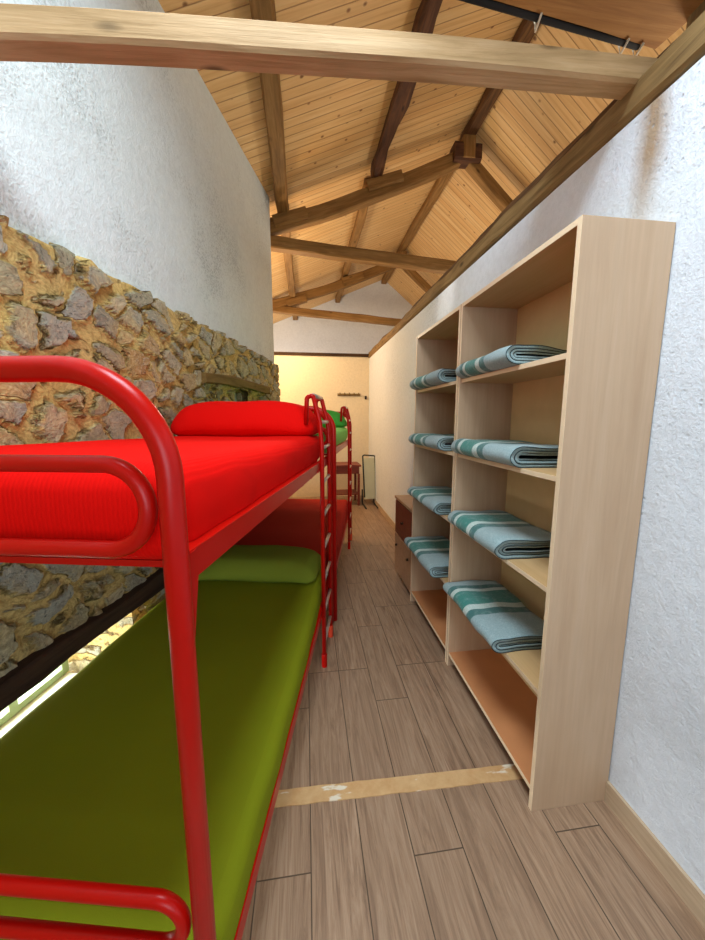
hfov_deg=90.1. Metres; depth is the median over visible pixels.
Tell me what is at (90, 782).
mattress
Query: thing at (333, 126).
ceiling
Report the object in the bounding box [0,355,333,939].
bunk bed
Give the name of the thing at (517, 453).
blanket
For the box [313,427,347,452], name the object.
mattress
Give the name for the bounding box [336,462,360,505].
chair
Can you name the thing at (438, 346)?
bookcase
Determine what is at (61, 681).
window sill
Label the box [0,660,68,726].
window
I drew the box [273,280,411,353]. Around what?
wall
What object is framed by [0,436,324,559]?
mattress
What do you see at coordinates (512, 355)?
blanket
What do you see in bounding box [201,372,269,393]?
lintel
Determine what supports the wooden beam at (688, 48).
attached to the wall at (653, 168)
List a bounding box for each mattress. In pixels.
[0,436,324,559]
[0,568,325,939]
[234,499,347,567]
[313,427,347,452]
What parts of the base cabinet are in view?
door, drawer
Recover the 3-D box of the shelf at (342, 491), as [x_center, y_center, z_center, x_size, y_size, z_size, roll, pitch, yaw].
[-0.156,0.384,6.095,0.470,0.020,0.390,-1,8,-7]
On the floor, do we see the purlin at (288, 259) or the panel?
the panel
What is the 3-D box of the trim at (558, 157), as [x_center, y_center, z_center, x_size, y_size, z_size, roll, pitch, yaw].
[0.947,-1.489,2.100,0.156,0.074,8.701,-1,9,-7]
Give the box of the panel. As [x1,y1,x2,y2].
[362,454,377,508]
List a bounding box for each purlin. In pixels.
[249,0,288,212]
[281,233,297,319]
[335,178,369,302]
[370,0,442,177]
[381,139,459,283]
[460,19,540,140]
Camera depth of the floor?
1.25 m
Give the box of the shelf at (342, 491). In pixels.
[336,489,356,494]
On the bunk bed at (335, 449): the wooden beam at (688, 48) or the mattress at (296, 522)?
the mattress at (296, 522)
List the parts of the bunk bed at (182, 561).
frame, rail, rail, frame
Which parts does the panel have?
frame, panel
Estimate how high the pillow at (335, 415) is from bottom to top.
0.220 m
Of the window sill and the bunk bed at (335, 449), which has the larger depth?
the bunk bed at (335, 449)
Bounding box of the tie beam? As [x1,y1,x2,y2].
[0,3,657,99]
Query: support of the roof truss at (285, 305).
attached to the ceiling
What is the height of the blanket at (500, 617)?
0.073 m
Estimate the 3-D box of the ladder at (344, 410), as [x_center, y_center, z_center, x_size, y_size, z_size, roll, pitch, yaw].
[-0.070,0.083,3.992,0.113,1.584,0.323,1,8,4]
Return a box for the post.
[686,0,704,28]
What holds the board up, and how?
attached to the ceiling
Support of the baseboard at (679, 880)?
attached to the wall at (653, 168)
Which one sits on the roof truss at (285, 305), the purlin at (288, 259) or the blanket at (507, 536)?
the purlin at (288, 259)
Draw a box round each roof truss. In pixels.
[270,134,512,273]
[272,251,430,325]
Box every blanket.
[404,536,449,577]
[407,486,451,514]
[408,433,453,450]
[409,369,456,389]
[443,580,543,652]
[448,510,550,559]
[451,438,558,467]
[455,345,566,377]
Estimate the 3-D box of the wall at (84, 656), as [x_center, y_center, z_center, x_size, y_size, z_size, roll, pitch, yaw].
[-1.452,0.275,1.161,0.455,2.020,6.620,1,8,4]
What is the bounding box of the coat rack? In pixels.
[337,393,359,395]
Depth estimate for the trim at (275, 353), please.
6.21 m
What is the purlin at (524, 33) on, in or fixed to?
on the roof truss at (466, 154)
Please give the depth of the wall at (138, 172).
1.86 m
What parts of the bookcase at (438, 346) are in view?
shelf, panel, shelf, shelf, panel, shelf, shelf, panel, panel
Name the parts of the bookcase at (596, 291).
panel, shelf, shelf, shelf, shelf, panel, shelf, panel, panel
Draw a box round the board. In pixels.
[459,0,703,55]
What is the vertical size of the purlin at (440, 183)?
0.132 m
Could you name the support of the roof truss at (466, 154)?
attached to the wall at (138, 172)
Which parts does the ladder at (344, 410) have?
ladder rail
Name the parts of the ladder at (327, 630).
ladder rail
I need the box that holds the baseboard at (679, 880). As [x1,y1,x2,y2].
[371,499,704,928]
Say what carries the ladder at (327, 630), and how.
attached to the bunk bed at (182, 561)
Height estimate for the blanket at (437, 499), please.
0.078 m
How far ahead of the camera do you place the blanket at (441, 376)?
2.11 m
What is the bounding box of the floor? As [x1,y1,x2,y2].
[1,495,704,939]
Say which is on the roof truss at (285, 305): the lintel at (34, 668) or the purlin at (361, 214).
the purlin at (361, 214)
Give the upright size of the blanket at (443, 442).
0.085 m
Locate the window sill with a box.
[0,672,76,737]
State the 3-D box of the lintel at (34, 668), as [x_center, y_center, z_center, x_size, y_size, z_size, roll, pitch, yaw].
[-1.171,0.697,1.294,0.186,0.107,1.900,1,8,4]
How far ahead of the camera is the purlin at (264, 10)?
2.88 m
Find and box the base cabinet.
[395,495,412,591]
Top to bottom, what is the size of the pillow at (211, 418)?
0.220 m
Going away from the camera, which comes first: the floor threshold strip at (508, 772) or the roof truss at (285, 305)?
the floor threshold strip at (508, 772)
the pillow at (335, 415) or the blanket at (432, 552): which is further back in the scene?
the pillow at (335, 415)
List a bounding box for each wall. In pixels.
[0,0,273,363]
[0,215,280,677]
[68,389,247,672]
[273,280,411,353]
[274,355,368,496]
[369,55,704,894]
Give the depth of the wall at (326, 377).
6.37 m
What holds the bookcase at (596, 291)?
on the floor
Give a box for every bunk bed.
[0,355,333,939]
[319,407,351,620]
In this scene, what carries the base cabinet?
on the floor
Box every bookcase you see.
[410,304,461,661]
[446,215,675,811]
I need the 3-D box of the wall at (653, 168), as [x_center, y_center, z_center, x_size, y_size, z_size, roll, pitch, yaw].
[0.921,-0.149,2.292,0.177,2.532,8.701,-1,8,-7]
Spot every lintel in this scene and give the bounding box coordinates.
[0,568,164,711]
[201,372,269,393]
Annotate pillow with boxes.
[170,401,317,436]
[198,545,320,583]
[313,410,346,427]
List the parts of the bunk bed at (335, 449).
frame, rail, rail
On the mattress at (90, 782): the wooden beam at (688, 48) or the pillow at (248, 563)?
the pillow at (248, 563)
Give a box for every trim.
[274,352,368,356]
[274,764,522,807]
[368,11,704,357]
[372,42,672,348]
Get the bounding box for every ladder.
[304,393,332,667]
[340,406,351,548]
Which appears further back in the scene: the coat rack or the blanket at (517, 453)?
the coat rack
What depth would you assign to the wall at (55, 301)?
1.43 m
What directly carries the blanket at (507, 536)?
on the bookcase at (596, 291)
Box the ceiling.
[158,0,686,323]

